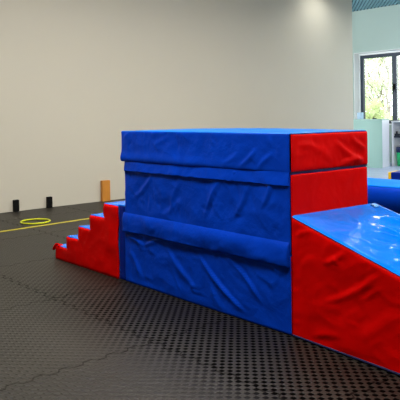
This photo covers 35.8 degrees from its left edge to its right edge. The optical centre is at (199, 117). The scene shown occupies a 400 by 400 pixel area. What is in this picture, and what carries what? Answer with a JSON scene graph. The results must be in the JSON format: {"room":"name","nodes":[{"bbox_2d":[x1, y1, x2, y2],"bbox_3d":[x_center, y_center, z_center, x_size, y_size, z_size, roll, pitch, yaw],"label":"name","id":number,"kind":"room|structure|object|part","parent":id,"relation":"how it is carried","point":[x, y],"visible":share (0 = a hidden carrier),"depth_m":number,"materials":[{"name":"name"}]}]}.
{"room":"children's gym","nodes":[
{"label":"children's gym","id":0,"kind":"room"},
{"bbox_2d":[0,0,353,212],"bbox_3d":[-2.262,-0.656,7.420,13.740,3.550,0.160,-1,0,-41],"label":"wall","id":1,"kind":"structure","parent":0,"point":[75,75],"depth_m":8.58,"materials":[{"name":"beige paint"}]},
{"bbox_2d":[0,163,399,399],"bbox_3d":[1.156,1.123,5.410,16.165,0.100,14.600,-1,0,-41],"label":"floor","id":2,"kind":"structure","parent":0,"point":[68,331],"depth_m":2.95,"materials":[{"name":"black plastic"}]},
{"bbox_2d":[13,199,18,211],"bbox_3d":[-2.178,1.049,7.337,0.065,0.138,0.045,-1,0,-41],"label":"wooden block","id":3,"kind":"object","parent":2,"relation":"on","point":[15,202],"visible":1,"depth_m":7.32,"materials":[{"name":"black paint"}]},
{"bbox_2d":[20,218,50,224],"bbox_3d":[-1.742,1.104,6.559,0.318,0.015,0.318,-1,0,-41],"label":"hoop","id":4,"kind":"object","parent":2,"relation":"on","point":[49,220],"visible":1,"depth_m":6.56,"materials":[{"name":"yellow plastic"}]},
{"bbox_2d":[0,218,88,231],"bbox_3d":[-1.705,1.111,6.256,11.400,0.002,0.064,-1,0,-45],"label":"tape","id":5,"kind":"object","parent":2,"relation":"on","point":[85,218],"visible":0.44,"depth_m":6.34,"materials":[{"name":"yellow plastic"}]},
{"bbox_2d":[46,196,52,207],"bbox_3d":[-1.853,1.047,7.623,0.064,0.134,0.045,-1,0,-41],"label":"wooden block","id":6,"kind":"object","parent":2,"relation":"on","point":[49,204],"visible":1,"depth_m":7.61,"materials":[{"name":"black paint"}]},
{"bbox_2d":[52,201,125,279],"bbox_3d":[-0.591,0.846,4.724,0.677,0.507,0.972,-1,0,-41],"label":"stairs","id":7,"kind":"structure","parent":2,"relation":"on","point":[99,246],"depth_m":4.35,"materials":[{"name":"red plastic"}]},
{"bbox_3d":[-0.283,0.844,4.393,0.654,0.501,0.068,-1,0,-41],"label":"panel","id":8,"kind":"part","parent":7,"relation":"part of","materials":[{"name":"blue plastic"}]},
{"bbox_2d":[101,180,109,201],"bbox_3d":[-1.244,0.970,8.159,0.120,0.272,0.050,-1,0,-41],"label":"wooden block","id":9,"kind":"object","parent":2,"relation":"on","point":[105,184],"visible":1,"depth_m":8.13,"materials":[{"name":"brown wood"}]},
{"bbox_2d":[125,232,292,334],"bbox_3d":[0.220,0.887,3.818,0.694,0.398,1.447,-1,0,-41],"label":"foam block","id":10,"kind":"object","parent":2,"relation":"on","point":[260,293],"visible":0.52,"depth_m":3.47,"materials":[{"name":"blue plastic"}]},
{"bbox_2d":[122,166,367,267],"bbox_3d":[0.215,0.518,3.810,0.706,0.465,1.450,-1,0,-41],"label":"foam block","id":11,"kind":"object","parent":10,"relation":"on","point":[250,221],"visible":0.59,"depth_m":3.40,"materials":[{"name":"blue plastic"}]},
{"bbox_2d":[120,128,367,186],"bbox_3d":[0.213,0.210,3.816,0.694,0.282,1.503,-1,0,-41],"label":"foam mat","id":12,"kind":"object","parent":11,"relation":"on","point":[264,156],"visible":1,"depth_m":3.40,"materials":[{"name":"blue plastic"}]},
{"bbox_3d":[0.207,0.078,3.828,0.670,0.018,1.462,-1,0,-41],"label":"panel","id":13,"kind":"part","parent":12,"relation":"part of","materials":[{"name":"plastic"}]},
{"bbox_3d":[0.705,0.176,3.267,0.662,0.188,0.028,-1,0,-41],"label":"panel","id":14,"kind":"part","parent":12,"relation":"part of","materials":[{"name":"red plastic"}]},
{"bbox_3d":[0.700,0.479,3.278,0.662,0.394,0.009,-1,0,-41],"label":"panel","id":15,"kind":"part","parent":11,"relation":"part of","materials":[{"name":"red plastic"}]},
{"bbox_3d":[0.702,0.880,3.281,0.664,0.391,0.005,-1,0,-41],"label":"panel","id":16,"kind":"part","parent":10,"relation":"part of","materials":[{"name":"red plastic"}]},
{"bbox_2d":[292,203,399,375],"bbox_3d":[1.334,0.771,2.468,0.702,0.600,2.000,-1,0,-38],"label":"ramp","id":17,"kind":"object","parent":2,"relation":"on","point":[346,261],"visible":1,"depth_m":2.84,"materials":[{"name":"red plastic"}]},
{"bbox_3d":[1.337,0.760,2.471,0.677,0.573,2.000,-1,0,-38],"label":"panel","id":18,"kind":"part","parent":17,"relation":"part of","materials":[{"name":"blue plastic"}]},
{"bbox_2d":[353,119,389,167],"bbox_3d":[3.290,0.545,13.182,1.332,1.000,0.587,-1,0,32],"label":"cabinet","id":19,"kind":"object","parent":2,"relation":"on","point":[377,130],"depth_m":12.71,"materials":[{"name":"white laminate"}]},
{"bbox_2d":[357,112,363,118],"bbox_3d":[3.358,-0.026,12.971,0.100,0.140,0.090,-1,0,-41],"label":"box","id":20,"kind":"object","parent":19,"relation":"on","point":[360,115],"visible":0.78,"depth_m":12.94,"materials":[{"name":"white plastic"}]},
{"bbox_2d":[353,119,389,119],"bbox_3d":[3.283,0.057,13.182,1.332,0.024,0.587,-1,0,32],"label":"countertop","id":21,"kind":"structure","parent":19,"relation":"on","point":[353,119],"depth_m":12.75,"materials":[{"name":"white"}]},
{"bbox_3d":[3.843,0.550,12.859,0.033,0.975,0.529,-1,0,32],"label":"panel","id":22,"kind":"part","parent":19,"relation":"part of","materials":[{"name":"white laminate"}]},
{"bbox_2d":[367,178,399,213],"bbox_3d":[2.602,0.870,5.915,0.716,0.376,3.208,-1,0,-44],"label":"mat","id":23,"kind":"object","parent":2,"relation":"on","point":[385,193],"visible":0.16,"depth_m":6.23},
{"bbox_3d":[2.600,0.692,5.915,0.652,0.020,3.208,-1,0,-44],"label":"panel","id":24,"kind":"part","parent":23,"relation":"part of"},
{"bbox_2d":[388,170,399,179],"bbox_3d":[2.881,0.878,7.852,0.901,0.350,0.305,-1,0,37],"label":"foam block","id":25,"kind":"object","parent":2,"relation":"on","point":[395,175],"visible":0.44,"depth_m":7.96,"materials":[{"name":"blue plastic"}]},
{"bbox_2d":[391,121,399,165],"bbox_3d":[4.899,0.546,12.565,0.620,0.955,1.900,-1,0,-41],"label":"shelf","id":26,"kind":"object","parent":2,"relation":"on","point":[395,124],"visible":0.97,"depth_m":13.10,"materials":[{"name":"white laminate"}]},
{"bbox_2d":[396,147,399,165],"bbox_3d":[4.227,0.827,13.042,0.190,0.410,0.190,-1,0,-41],"label":"waste bin","id":27,"kind":"object","parent":2,"relation":"on","point":[397,148],"visible":1,"depth_m":13.00,"materials":[{"name":"green plastic"}]},
{"bbox_2d":[352,4,399,162],"bbox_3d":[7.367,-0.785,10.784,0.300,3.550,14.800,-1,0,-41],"label":"wall","id":28,"kind":"structure","parent":0,"point":[375,29],"depth_m":14.27,"materials":[{"name":"teal paint"}]},
{"bbox_2d":[354,49,399,124],"bbox_3d":[5.287,-0.692,13.096,0.300,1.700,4.620,-1,0,-41],"label":"trim","id":29,"kind":"structure","parent":28,"relation":"attached to","point":[357,85],"depth_m":14.79,"materials":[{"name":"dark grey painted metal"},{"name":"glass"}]},
{"bbox_2d":[360,52,399,123],"bbox_3d":[5.362,-0.676,13.139,0.130,1.625,4.563,-1,0,-41],"label":"window","id":30,"kind":"structure","parent":28,"relation":"in","point":[395,55],"depth_m":14.21,"materials":[{"name":"metal"}]},
{"bbox_2d":[360,50,399,55],"bbox_3d":[5.362,-1.510,13.172,0.070,0.043,4.596,-1,0,-41],"label":"trim","id":31,"kind":"structure","parent":28,"relation":"attached to","point":[396,50],"depth_m":14.43,"materials":[{"name":"white paint"}]},
{"bbox_2d":[352,0,399,11],"bbox_3d":[1.144,-2.577,5.443,16.665,0.200,15.000,-1,0,-41],"label":"ceiling","id":32,"kind":"structure","parent":0,"point":[387,2],"depth_m":13.82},
{"bbox_3d":[23.557,1.073,30.132,49.525,0.100,70.000,-1,0,-41],"label":"ground","id":33,"kind":"structure","parent":0,"visible":0},
{"bbox_2d":[365,57,399,115],"bbox_3d":[6.370,-0.979,22.603,3.901,4.480,2.857,-1,0,-41],"label":"tree","id":34,"kind":"object","parent":33,"relation":"on","point":[385,84],"visible":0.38,"depth_m":22.19,"materials":[{"name":"green plant"}]},
{"bbox_2d":[365,96,399,119],"bbox_3d":[4.699,0.369,16.431,1.340,1.827,1.700,-1,0,-15],"label":"tree","id":35,"kind":"object","parent":33,"relation":"on","point":[374,109],"visible":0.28,"depth_m":16.29,"materials":[{"name":"green plant"}]},
{"bbox_2d":[365,57,399,103],"bbox_3d":[8.714,-1.339,30.182,3.770,5.136,3.875,-1,0,-10],"label":"tree","id":36,"kind":"object","parent":33,"relation":"on","point":[373,67],"visible":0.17,"depth_m":29.71,"materials":[{"name":"green plant"}]},
{"bbox_2d":[374,57,399,93],"bbox_3d":[8.780,-1.633,25.672,3.388,5.713,3.791,-1,0,-16],"label":"tree","id":37,"kind":"object","parent":33,"relation":"on","point":[383,72],"visible":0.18,"depth_m":26.01,"materials":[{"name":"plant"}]}
]}

